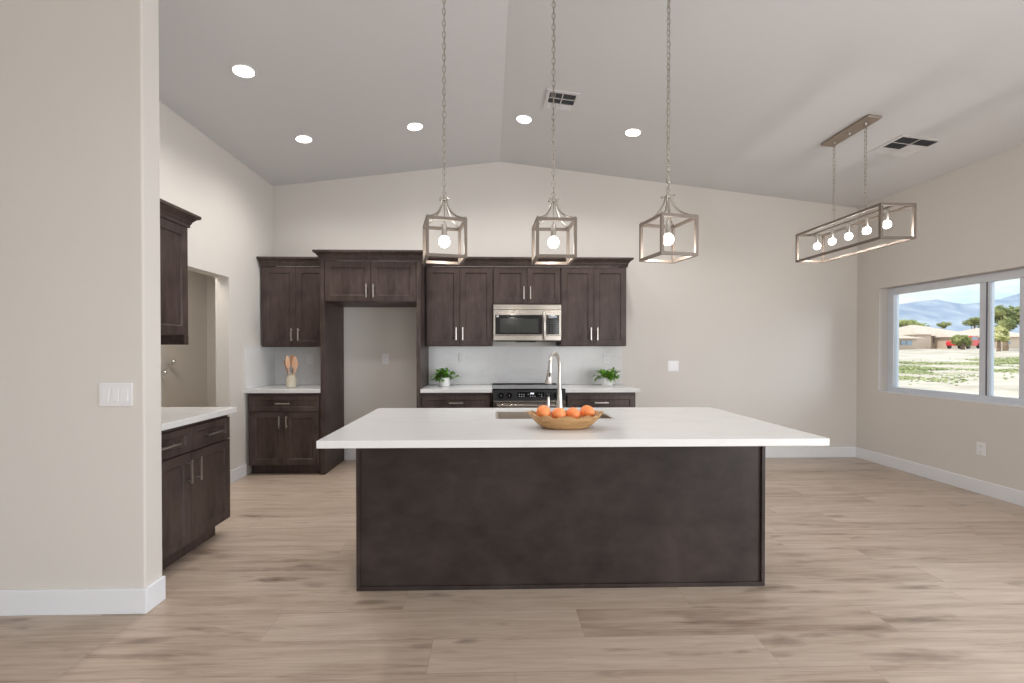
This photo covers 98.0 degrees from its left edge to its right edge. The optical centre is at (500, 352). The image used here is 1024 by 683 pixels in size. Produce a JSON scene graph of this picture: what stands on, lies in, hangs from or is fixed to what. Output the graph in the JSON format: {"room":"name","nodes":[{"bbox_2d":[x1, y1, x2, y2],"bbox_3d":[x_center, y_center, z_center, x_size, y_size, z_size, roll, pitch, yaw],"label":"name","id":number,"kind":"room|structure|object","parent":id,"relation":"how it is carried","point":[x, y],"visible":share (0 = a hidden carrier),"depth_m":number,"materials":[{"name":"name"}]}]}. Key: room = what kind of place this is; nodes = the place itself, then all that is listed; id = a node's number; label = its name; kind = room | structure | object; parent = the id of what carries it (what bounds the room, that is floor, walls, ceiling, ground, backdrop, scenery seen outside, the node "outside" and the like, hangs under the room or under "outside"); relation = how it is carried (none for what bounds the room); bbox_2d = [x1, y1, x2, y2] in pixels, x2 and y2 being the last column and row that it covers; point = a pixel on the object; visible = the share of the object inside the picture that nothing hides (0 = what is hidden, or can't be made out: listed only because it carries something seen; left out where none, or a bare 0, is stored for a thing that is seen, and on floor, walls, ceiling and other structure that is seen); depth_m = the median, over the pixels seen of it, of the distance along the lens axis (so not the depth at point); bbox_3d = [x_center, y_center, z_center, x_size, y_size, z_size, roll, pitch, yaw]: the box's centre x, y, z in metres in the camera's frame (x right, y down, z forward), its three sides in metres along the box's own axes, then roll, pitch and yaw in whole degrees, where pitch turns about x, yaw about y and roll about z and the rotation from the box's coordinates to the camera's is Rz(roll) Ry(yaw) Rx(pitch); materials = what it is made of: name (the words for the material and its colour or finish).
{"room":"kitchen","nodes":[
{"label":"kitchen","id":0,"kind":"room"},
{"bbox_2d":[0,0,161,589],"bbox_3d":[-3.533,-0.381,2.268,3.448,3.403,0.123,0,1,-1],"label":"wall","id":1,"kind":"structure","parent":0,"point":[81,479],"depth_m":2.24,"materials":[{"name":"white paint"}]},
{"bbox_2d":[0,576,165,615],"bbox_3d":[-3.525,1.257,2.275,3.463,0.127,0.138,0,1,-1],"label":"baseboard","id":2,"kind":"structure","parent":1,"relation":"attached to","point":[28,602],"depth_m":2.24,"materials":[{"name":"white paint"}]},
{"bbox_2d":[99,383,132,405],"bbox_3d":[-1.943,0.210,2.243,0.165,0.118,0.012,0,1,-1],"label":"light switch","id":3,"kind":"object","parent":1,"relation":"attached to","point":[110,394],"visible":1,"depth_m":2.24,"materials":[{"name":"white plastic"}]},
{"bbox_2d":[159,101,272,473],"bbox_3d":[-3.374,-0.354,4.225,1.360,3.315,3.782,0,1,-1],"label":"wall","id":4,"kind":"structure","parent":0,"point":[233,203],"depth_m":4.55,"materials":[{"name":"white paint"}]},
{"bbox_2d":[161,360,175,375],"bbox_3d":[-3.882,0.171,5.183,0.089,0.183,0.188,0,1,-1],"label":"coat hook","id":5,"kind":"object","parent":4,"relation":"attached to","point":[163,370],"visible":0.98,"depth_m":5.20,"materials":[{"name":"silver metal"}]},
{"bbox_2d":[160,198,200,344],"bbox_3d":[-2.455,-0.539,2.863,0.406,0.965,1.002,0,1,-1],"label":"upper cabinet","id":6,"kind":"object","parent":4,"relation":"attached to","point":[175,221],"visible":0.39,"depth_m":3.17,"materials":[{"name":"brown wood"}]},
{"bbox_2d":[230,464,246,482],"bbox_3d":[-2.680,1.242,3.984,0.015,0.127,1.455,0,1,-1],"label":"baseboard","id":7,"kind":"structure","parent":4,"relation":"attached to","point":[239,472],"depth_m":4.56,"materials":[{"name":"white paint"}]},
{"bbox_2d":[0,457,1023,682],"bbox_3d":[-0.339,1.393,0.804,10.160,0.120,11.000,0,1,-1],"label":"floor","id":8,"kind":"structure","parent":0,"point":[875,573],"depth_m":2.25,"materials":[{"name":"brown wood"}]},
{"bbox_2d":[161,415,229,569],"bbox_3d":[-2.293,0.879,2.816,0.727,0.872,0.874,0,1,-1],"label":"base cabinet","id":9,"kind":"object","parent":8,"relation":"on","point":[195,456],"visible":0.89,"depth_m":2.87,"materials":[{"name":"brown wood"}]},
{"bbox_2d":[161,407,236,430],"bbox_3d":[-2.295,0.421,2.820,0.726,0.040,0.902,0,1,-1],"label":"countertop","id":10,"kind":"structure","parent":9,"relation":"on","point":[171,417],"depth_m":2.94,"materials":[{"name":"white stone"}]},
{"bbox_2d":[248,393,320,472],"bbox_3d":[-2.305,0.860,5.011,0.759,0.872,0.677,0,1,-1],"label":"base cabinet","id":11,"kind":"object","parent":8,"relation":"on","point":[284,428],"visible":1,"depth_m":4.72,"materials":[{"name":"brown wood"}]},
{"bbox_2d":[244,385,320,392],"bbox_3d":[-2.318,0.402,5.010,0.786,0.040,0.633,0,1,-1],"label":"countertop","id":12,"kind":"structure","parent":11,"relation":"on","point":[271,388],"depth_m":4.70,"materials":[{"name":"white stone"}]},
{"bbox_2d":[286,373,296,387],"bbox_3d":[-2.319,0.305,4.933,0.112,0.154,0.112,0,1,-1],"label":"vase","id":13,"kind":"object","parent":12,"relation":"on","point":[291,380],"visible":1,"depth_m":4.89,"materials":[{"name":"white ceramic"}]},
{"bbox_2d":[285,356,290,373],"bbox_3d":[-2.349,0.199,4.914,0.057,0.330,0.014,0,1,7],"label":"wooden spoon","id":14,"kind":"object","parent":13,"relation":"in","point":[287,360],"visible":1,"depth_m":4.91,"materials":[{"name":"brown wood"}]},
{"bbox_2d":[290,355,293,373],"bbox_3d":[-2.321,0.195,4.957,0.046,0.336,0.012,-1,-1,-1],"label":"wooden spatula","id":15,"kind":"object","parent":13,"relation":"in","point":[291,356],"visible":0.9,"depth_m":4.96,"materials":[{"name":"brown wood"}]},
{"bbox_2d":[292,356,296,373],"bbox_3d":[-2.290,0.201,4.938,0.055,0.326,0.014,0,1,-10],"label":"wooden spoon","id":16,"kind":"object","parent":13,"relation":"in","point":[294,357],"visible":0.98,"depth_m":4.93,"materials":[{"name":"brown wood"}]},
{"bbox_2d":[294,361,298,375],"bbox_3d":[-2.273,0.225,4.915,0.075,0.279,0.012,0,1,-1],"label":"wooden spatula","id":17,"kind":"object","parent":13,"relation":"in","point":[296,362],"visible":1,"depth_m":4.91,"materials":[{"name":"brown wood"}]},
{"bbox_2d":[320,261,343,474],"bbox_3d":[-1.902,0.159,5.040,0.043,2.275,0.627,0,1,-1],"label":"end panel","id":18,"kind":"object","parent":8,"relation":"on","point":[331,315],"visible":0.76,"depth_m":4.90,"materials":[{"name":"brown wood"}]},
{"bbox_2d":[416,261,428,407],"bbox_3d":[-0.887,0.158,5.065,0.044,2.275,0.627,0,1,-1],"label":"end panel","id":19,"kind":"object","parent":8,"relation":"on","point":[422,351],"visible":0.42,"depth_m":4.75,"materials":[{"name":"brown wood"}]},
{"bbox_2d":[421,393,491,407],"bbox_3d":[-0.483,0.860,5.056,0.756,0.872,0.677,0,1,-1],"label":"base cabinet","id":20,"kind":"object","parent":8,"relation":"on","point":[428,400],"visible":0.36,"depth_m":4.76,"materials":[{"name":"brown wood"}]},
{"bbox_2d":[420,384,491,392],"bbox_3d":[-0.480,0.402,5.050,0.765,0.040,0.643,0,1,-1],"label":"countertop","id":21,"kind":"structure","parent":20,"relation":"on","point":[431,388],"depth_m":4.80,"materials":[{"name":"white stone"}]},
{"bbox_2d":[430,367,459,386],"bbox_3d":[-0.650,0.274,5.084,0.322,0.214,0.314,0,1,-35],"label":"potted plant","id":22,"kind":"object","parent":21,"relation":"on","point":[444,380],"visible":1,"depth_m":5.04,"materials":[{"name":"green plant"}]},
{"bbox_2d":[492,383,565,407],"bbox_3d":[0.294,0.822,5.020,0.774,0.908,0.723,0,1,-1],"label":"range","id":23,"kind":"object","parent":8,"relation":"on","point":[505,395],"visible":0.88,"depth_m":4.72,"materials":[{"name":"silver metal"}]},
{"bbox_2d":[492,384,564,389],"bbox_3d":[0.293,0.384,5.055,0.774,0.013,0.645,0,0,-1],"label":"cooktop","id":24,"kind":"object","parent":23,"relation":"in","point":[495,386],"depth_m":4.88,"materials":[{"name":"black glass"}]},
{"bbox_2d":[356,446,765,590],"bbox_3d":[0.338,0.876,2.830,2.292,0.878,0.694,0,1,-1],"label":"kitchen island","id":25,"kind":"object","parent":8,"relation":"on","point":[512,517],"visible":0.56,"depth_m":2.50,"materials":[{"name":"brown wood"}]},
{"bbox_2d":[316,407,829,448],"bbox_3d":[0.342,0.420,2.662,2.423,0.036,1.145,0,1,-1],"label":"island countertop","id":26,"kind":"structure","parent":25,"relation":"on","point":[630,426],"depth_m":2.30,"materials":[{"name":"white stone"}]},
{"bbox_2d":[546,393,550,408],"bbox_3d":[0.336,0.343,3.133,0.034,0.112,0.063,0,1,-1],"label":"soap dispenser","id":27,"kind":"object","parent":26,"relation":"on","point":[547,394],"visible":0.83,"depth_m":3.14,"materials":[{"name":"silver metal"}]},
{"bbox_2d":[545,352,563,408],"bbox_3d":[0.377,0.195,3.083,0.068,0.408,0.241,0,1,30],"label":"faucet","id":28,"kind":"object","parent":26,"relation":"on","point":[559,404],"visible":0.91,"depth_m":3.12,"materials":[{"name":"silver metal"}]},
{"bbox_2d":[496,411,613,418],"bbox_3d":[0.331,0.530,2.884,0.724,0.257,0.327,0,1,-1],"label":"sink","id":29,"kind":"object","parent":26,"relation":"in","point":[499,415],"visible":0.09,"depth_m":3.03,"materials":[{"name":"silver metal"}]},
{"bbox_2d":[527,410,602,429],"bbox_3d":[0.347,0.359,2.410,0.414,0.090,0.232,0,1,-1],"label":"fruit bowl","id":30,"kind":"object","parent":26,"relation":"on","point":[566,422],"visible":0.88,"depth_m":2.33,"materials":[{"name":"brown wood"}]},
{"bbox_2d":[536,405,550,416],"bbox_3d":[0.231,0.321,2.409,0.077,0.075,0.077,0,1,29],"label":"orange","id":31,"kind":"object","parent":30,"relation":"in","point":[542,410],"visible":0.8,"depth_m":2.38,"materials":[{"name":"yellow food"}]},
{"bbox_2d":[552,408,565,418],"bbox_3d":[0.312,0.332,2.399,0.076,0.075,0.076,0,1,18],"label":"orange","id":32,"kind":"object","parent":30,"relation":"in","point":[557,412],"visible":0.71,"depth_m":2.37,"materials":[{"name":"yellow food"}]},
{"bbox_2d":[566,407,579,418],"bbox_3d":[0.391,0.332,2.404,0.075,0.075,0.076,0,1,20],"label":"orange","id":33,"kind":"object","parent":30,"relation":"in","point":[573,412],"visible":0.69,"depth_m":2.38,"materials":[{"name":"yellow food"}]},
{"bbox_2d":[580,405,594,416],"bbox_3d":[0.470,0.321,2.417,0.077,0.074,0.078,0,1,30],"label":"orange","id":34,"kind":"object","parent":30,"relation":"in","point":[586,410],"visible":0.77,"depth_m":2.39,"materials":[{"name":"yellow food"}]},
{"bbox_2d":[565,392,634,407],"bbox_3d":[1.070,0.860,5.094,0.763,0.872,0.677,0,1,-1],"label":"base cabinet","id":35,"kind":"object","parent":8,"relation":"on","point":[596,399],"visible":0.31,"depth_m":4.80,"materials":[{"name":"brown wood"}]},
{"bbox_2d":[557,384,639,392],"bbox_3d":[1.085,0.402,5.088,0.806,0.040,0.643,0,1,-1],"label":"countertop","id":36,"kind":"structure","parent":35,"relation":"on","point":[569,388],"depth_m":4.80,"materials":[{"name":"white stone"}]},
{"bbox_2d":[593,367,620,385],"bbox_3d":[1.228,0.268,5.124,0.359,0.225,0.296,0,1,-1],"label":"potted plant","id":37,"kind":"object","parent":36,"relation":"on","point":[607,379],"visible":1,"depth_m":5.08,"materials":[{"name":"green plant"}]},
{"bbox_2d":[273,162,857,449],"bbox_3d":[0.883,-0.520,5.494,7.485,3.625,0.150,0,1,-1],"label":"wall","id":38,"kind":"structure","parent":0,"point":[752,331],"depth_m":5.44,"materials":[{"name":"white paint"}]},
{"bbox_2d":[244,346,320,388],"bbox_3d":[-2.319,0.152,5.021,0.787,0.456,0.649,0,1,-1],"label":"backsplash","id":39,"kind":"structure","parent":38,"relation":"attached to","point":[263,366],"depth_m":5.32,"materials":[{"name":"white tile"}]},
{"bbox_2d":[307,354,312,363],"bbox_3d":[-2.281,0.079,5.322,0.076,0.120,0.009,0,1,-1],"label":"outlet","id":40,"kind":"object","parent":39,"relation":"attached to","point":[309,356],"visible":1,"depth_m":5.32,"materials":[{"name":"white plastic"}]},
{"bbox_2d":[256,256,319,346],"bbox_3d":[-2.317,-0.568,5.134,0.778,0.998,0.407,0,1,-1],"label":"upper cabinet","id":41,"kind":"object","parent":38,"relation":"attached to","point":[290,295],"visible":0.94,"depth_m":4.99,"materials":[{"name":"brown wood"}]},
{"bbox_2d":[312,250,430,306],"bbox_3d":[-1.394,-0.815,5.014,1.179,0.538,0.687,0,1,-1],"label":"upper cabinet","id":42,"kind":"object","parent":38,"relation":"attached to","point":[353,278],"visible":0.97,"depth_m":4.74,"materials":[{"name":"brown wood"}]},
{"bbox_2d":[382,354,388,363],"bbox_3d":[-1.391,0.073,5.364,0.076,0.120,0.009,0,1,-1],"label":"outlet","id":43,"kind":"object","parent":38,"relation":"attached to","point":[385,357],"visible":1,"depth_m":5.36,"materials":[{"name":"white plastic"}]},
{"bbox_2d":[425,266,492,345],"bbox_3d":[-0.480,-0.530,5.189,0.772,0.901,0.388,0,1,-1],"label":"upper cabinet","id":44,"kind":"object","parent":38,"relation":"attached to","point":[459,300],"depth_m":5.04,"materials":[{"name":"brown wood"}]},
{"bbox_2d":[426,256,633,267],"bbox_3d":[0.323,-1.029,5.195,2.344,0.097,0.408,0,1,-1],"label":"crown molding","id":45,"kind":"structure","parent":44,"relation":"attached to","point":[470,261],"depth_m":5.02,"materials":[{"name":"brown wood"}]},
{"bbox_2d":[429,346,621,383],"bbox_3d":[0.305,0.148,5.400,2.351,0.457,0.019,0,1,-1],"label":"backsplash","id":46,"kind":"structure","parent":38,"relation":"attached to","point":[483,364],"depth_m":5.39,"materials":[{"name":"white tile"}]},
{"bbox_2d":[603,353,609,362],"bbox_3d":[1.285,0.063,5.409,0.076,0.120,0.009,0,1,-1],"label":"outlet","id":47,"kind":"object","parent":46,"relation":"attached to","point":[606,356],"visible":1,"depth_m":5.41,"materials":[{"name":"white plastic"}]},
{"bbox_2d":[493,267,560,304],"bbox_3d":[0.293,-0.767,5.206,0.770,0.427,0.387,0,1,-1],"label":"upper cabinet","id":48,"kind":"object","parent":38,"relation":"attached to","point":[511,285],"visible":1,"depth_m":5.06,"materials":[{"name":"brown wood"}]},
{"bbox_2d":[493,304,560,341],"bbox_3d":[0.294,-0.335,5.161,0.766,0.420,0.430,0,1,-1],"label":"microwave","id":49,"kind":"object","parent":48,"relation":"attached to","point":[511,323],"visible":1,"depth_m":5.00,"materials":[{"name":"silver metal"}]},
{"bbox_2d":[556,267,625,345],"bbox_3d":[1.056,-0.530,5.226,0.754,0.901,0.387,0,1,-1],"label":"upper cabinet","id":50,"kind":"object","parent":38,"relation":"attached to","point":[592,299],"visible":1,"depth_m":5.08,"materials":[{"name":"brown wood"}]},
{"bbox_2d":[344,447,855,459],"bbox_3d":[1.253,1.229,5.436,6.280,0.127,0.015,0,1,-1],"label":"baseboard","id":51,"kind":"structure","parent":38,"relation":"attached to","point":[770,452],"depth_m":5.49,"materials":[{"name":"white paint"}]},
{"bbox_2d":[668,361,678,370],"bbox_3d":[2.113,0.164,5.448,0.132,0.128,0.012,0,1,-1],"label":"light switch","id":52,"kind":"object","parent":38,"relation":"attached to","point":[672,365],"visible":1,"depth_m":5.45,"materials":[{"name":"white plastic"}]},
{"bbox_2d":[158,0,1023,207],"bbox_3d":[-0.330,-2.018,0.400,10.160,0.801,10.250,0,1,-1],"label":"ceiling","id":53,"kind":"structure","parent":0,"point":[757,87],"depth_m":3.46,"materials":[{"name":"white paint"}]},
{"bbox_2d":[229,63,257,78],"bbox_3d":[-1.887,-2.065,3.264,0.178,0.024,0.179,0,1,-6],"label":"recessed light","id":54,"kind":"object","parent":53,"relation":"in","point":[244,71],"visible":1,"depth_m":3.26,"materials":[{"name":"white plastic"}]},
{"bbox_2d":[294,135,313,143],"bbox_3d":[-1.913,-2.074,4.322,0.178,0.024,0.179,0,1,-6],"label":"recessed light","id":55,"kind":"object","parent":53,"relation":"in","point":[304,139],"visible":1,"depth_m":4.32,"materials":[{"name":"white"}]},
{"bbox_2d":[406,122,423,131],"bbox_3d":[-0.837,-2.201,4.334,0.178,0.024,0.179,0,1,-6],"label":"recessed light","id":56,"kind":"object","parent":53,"relation":"in","point":[413,126],"visible":1,"depth_m":4.33,"materials":[{"name":"white plastic"}]},
{"bbox_2d":[423,0,466,264],"bbox_3d":[-0.328,-1.393,2.571,0.229,1.718,0.229,0,1,-14],"label":"pendant light","id":57,"kind":"object","parent":53,"relation":"hanging from","point":[444,241],"visible":1,"depth_m":2.56,"materials":[{"name":"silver metal"}]},
{"bbox_2d":[442,223,446,235],"bbox_3d":[-0.328,-0.713,2.577,0.032,0.077,0.032,0,1,-14],"label":"socket","id":58,"kind":"object","parent":57,"relation":"attached to","point":[444,226],"depth_m":2.56,"materials":[{"name":"silver metal"}]},
{"bbox_2d":[515,114,532,123],"bbox_3d":[0.226,-2.276,4.341,0.178,0.024,0.179,0,1,-6],"label":"recessed light","id":59,"kind":"object","parent":53,"relation":"in","point":[522,119],"visible":1,"depth_m":4.33,"materials":[{"name":"white plastic"}]},
{"bbox_2d":[532,0,576,264],"bbox_3d":[0.306,-1.401,2.586,0.229,1.734,0.229,0,1,-2],"label":"pendant light","id":60,"kind":"object","parent":53,"relation":"hanging from","point":[553,241],"visible":1,"depth_m":2.58,"materials":[{"name":"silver metal"}]},
{"bbox_2d":[551,224,555,236],"bbox_3d":[0.306,-0.713,2.592,0.032,0.077,0.032,0,0,-2],"label":"socket","id":61,"kind":"object","parent":60,"relation":"attached to","point":[553,226],"depth_m":2.58,"materials":[{"name":"silver metal"}]},
{"bbox_2d":[543,89,579,112],"bbox_3d":[0.535,-2.235,3.953,0.284,0.042,0.300,0,1,-1],"label":"ceiling vent","id":62,"kind":"object","parent":53,"relation":"in","point":[565,101],"visible":0.97,"depth_m":3.94,"materials":[{"name":"white metal"}]},
{"bbox_2d":[624,128,642,136],"bbox_3d":[1.291,-2.151,4.348,0.178,0.024,0.179,0,1,-6],"label":"recessed light","id":63,"kind":"object","parent":53,"relation":"in","point":[631,132],"visible":1,"depth_m":4.34,"materials":[{"name":"white plastic"}]},
{"bbox_2d":[639,0,698,263],"bbox_3d":[0.979,-1.370,2.603,0.236,1.638,0.236,0,1,-13],"label":"pendant light","id":64,"kind":"object","parent":53,"relation":"hanging from","point":[668,238],"visible":1,"depth_m":2.60,"materials":[{"name":"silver metal"}]},
{"bbox_2d":[665,220,670,233],"bbox_3d":[0.979,-0.735,2.608,0.032,0.080,0.032,0,1,-13],"label":"socket","id":65,"kind":"object","parent":64,"relation":"attached to","point":[667,223],"depth_m":2.60,"materials":[{"name":"silver metal"}]},
{"bbox_2d":[795,114,916,262],"bbox_3d":[3.046,-1.415,3.893,0.282,1.066,0.954,0,1,-1],"label":"chandelier","id":66,"kind":"object","parent":53,"relation":"hanging from","point":[863,123],"visible":1,"depth_m":3.79,"materials":[{"name":"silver metal"}]},
{"bbox_2d":[813,234,820,249],"bbox_3d":[3.036,-1.067,4.271,0.060,0.149,0.060,0,0,-1],"label":"bulb","id":67,"kind":"object","parent":66,"relation":"attached to","point":[817,245],"depth_m":4.26,"materials":[{"name":"white glass"}]},
{"bbox_2d":[828,229,835,244],"bbox_3d":[3.041,-1.065,4.084,0.060,0.149,0.060,0,0,-1],"label":"bulb","id":68,"kind":"object","parent":66,"relation":"attached to","point":[832,241],"depth_m":4.07,"materials":[{"name":"white glass"}]},
{"bbox_2d":[844,223,852,239],"bbox_3d":[3.046,-1.063,3.896,0.060,0.149,0.060,0,0,-1],"label":"bulb","id":69,"kind":"object","parent":66,"relation":"attached to","point":[848,235],"depth_m":3.89,"materials":[{"name":"white glass"}]},
{"bbox_2d":[862,216,870,234],"bbox_3d":[3.050,-1.062,3.709,0.060,0.149,0.060,0,0,-1],"label":"bulb","id":70,"kind":"object","parent":66,"relation":"attached to","point":[867,230],"depth_m":3.70,"materials":[{"name":"white glass"}]},
{"bbox_2d":[883,209,891,227],"bbox_3d":[3.055,-1.060,3.522,0.060,0.149,0.060,0,0,-1],"label":"bulb","id":71,"kind":"object","parent":66,"relation":"attached to","point":[887,223],"depth_m":3.51,"materials":[{"name":"white glass"}]},
{"bbox_2d":[868,134,944,157],"bbox_3d":[3.657,-1.867,4.029,0.378,0.053,0.360,0,1,-1],"label":"ceiling vent","id":72,"kind":"object","parent":53,"relation":"in","point":[904,145],"visible":1,"depth_m":4.01,"materials":[{"name":"white metal"}]},
{"bbox_2d":[856,144,1023,491],"bbox_3d":[4.628,-0.232,0.561,0.200,3.133,9.900,0,1,-1],"label":"wall","id":73,"kind":"structure","parent":0,"point":[970,221],"depth_m":4.49,"materials":[{"name":"white paint"}]},
{"bbox_2d":[856,447,1023,506],"bbox_3d":[4.450,1.247,3.421,0.015,0.127,4.200,0,1,-1],"label":"baseboard","id":74,"kind":"structure","parent":73,"relation":"attached to","point":[1010,495],"depth_m":4.40,"materials":[{"name":"white paint"}]},
{"bbox_2d":[879,391,1023,407],"bbox_3d":[4.491,0.457,4.270,0.097,0.012,1.870,0,1,-1],"label":"trim","id":75,"kind":"structure","parent":73,"relation":"attached to","point":[922,395],"depth_m":4.35,"materials":[{"name":"white paint"}]},
{"bbox_2d":[887,268,1023,404],"bbox_3d":[4.572,-0.140,4.267,0.070,1.201,1.866,0,1,-1],"label":"window","id":76,"kind":"structure","parent":73,"relation":"in","point":[986,281],"depth_m":4.20,"materials":[{"name":"white plastic"}]},
{"bbox_2d":[976,442,985,455],"bbox_3d":[4.436,0.888,4.112,0.009,0.120,0.076,0,1,-1],"label":"outlet","id":77,"kind":"object","parent":73,"relation":"attached to","point":[980,447],"visible":1,"depth_m":4.11,"materials":[{"name":"white plastic"}]},
{"label":"outside","id":78,"kind":"structure","parent":0,"visible":0},
{"bbox_2d":[899,293,1019,332],"bbox_3d":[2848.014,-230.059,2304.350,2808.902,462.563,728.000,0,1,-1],"label":"mountain","id":79,"kind":"structure","parent":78,"point":[931,312],"depth_m":2504.00},
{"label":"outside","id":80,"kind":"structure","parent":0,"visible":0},
{"bbox_2d":[899,349,1018,397],"bbox_3d":[120.364,-0.085,92.971,234.800,1.572,300.000,0,1,-1],"label":"ground","id":81,"kind":"structure","parent":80,"point":[1009,387],"depth_m":19.96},
{"bbox_2d":[899,335,922,348],"bbox_3d":[43.215,-1.133,50.563,4.425,2.368,6.000,0,1,-1],"label":"house","id":82,"kind":"structure","parent":81,"relation":"on","point":[905,342],"depth_m":48.08,"materials":[{"name":"beige paint"}]},
{"bbox_2d":[899,319,929,326],"bbox_3d":[79.144,-3.628,85.683,4.878,5.845,4.504,0,1,-1],"label":"tree","id":83,"kind":"object","parent":81,"relation":"on","point":[901,322],"visible":0.51,"depth_m":84.84,"materials":[{"name":"green plant"}]},
{"bbox_2d":[899,325,978,348],"bbox_3d":[56.632,-1.986,61.462,10.886,3.843,12.850,0,1,-1],"label":"house","id":84,"kind":"structure","parent":81,"relation":"on","point":[933,338],"depth_m":56.67,"materials":[{"name":"beige paint"}]},
{"bbox_2d":[936,322,951,328],"bbox_3d":[79.411,-3.163,79.955,2.296,4.982,2.103,0,1,-1],"label":"tree","id":85,"kind":"object","parent":81,"relation":"on","point":[943,324],"visible":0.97,"depth_m":79.50,"materials":[{"name":"green plant"}]},
{"bbox_2d":[899,356,1018,385],"bbox_3d":[23.957,0.673,24.793,28.858,0.910,9.913,0,1,-38],"label":"grass","id":86,"kind":"structure","parent":81,"relation":"on","point":[903,369],"depth_m":21.63,"materials":[{"name":"green plant"}]},
{"bbox_2d":[949,334,972,349],"bbox_3d":[45.743,-1.078,44.215,2.008,1.553,1.576,0,1,-1],"label":"shrub","id":87,"kind":"object","parent":81,"relation":"on","point":[959,340],"visible":1,"depth_m":44.01,"materials":[{"name":"green plant"}]},
{"bbox_2d":[946,336,978,348],"bbox_3d":[53.963,-1.207,51.836,4.450,1.450,1.800,0,1,-26],"label":"car","id":88,"kind":"object","parent":81,"relation":"on","point":[975,340],"visible":0.49,"depth_m":51.31,"materials":[{"name":"red paint"}]},
{"bbox_2d":[962,317,979,328],"bbox_3d":[83.301,-3.518,77.947,3.693,5.777,4.031,0,1,-1],"label":"tree","id":89,"kind":"object","parent":81,"relation":"on","point":[971,321],"visible":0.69,"depth_m":77.60,"materials":[{"name":"green plant"}]},
{"bbox_2d":[959,328,1018,348],"bbox_3d":[66.886,-1.840,62.139,6.868,3.279,10.000,0,1,-1],"label":"house","id":90,"kind":"structure","parent":81,"relation":"on","point":[1014,337],"depth_m":57.65,"materials":[{"name":"beige paint"}]},
{"bbox_2d":[994,325,1009,350],"bbox_3d":[43.620,-1.273,39.091,1.575,2.410,1.481,0,1,-1],"label":"shrub","id":91,"kind":"object","parent":81,"relation":"on","point":[1001,334],"visible":0.91,"depth_m":38.68,"materials":[{"name":"plant"}]},
{"bbox_2d":[994,305,1019,350],"bbox_3d":[46.641,-2.299,40.974,3.285,4.316,2.727,0,1,-1],"label":"tree","id":92,"kind":"object","parent":81,"relation":"on","point":[1008,318],"visible":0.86,"depth_m":40.48,"materials":[{"name":"green plant"}]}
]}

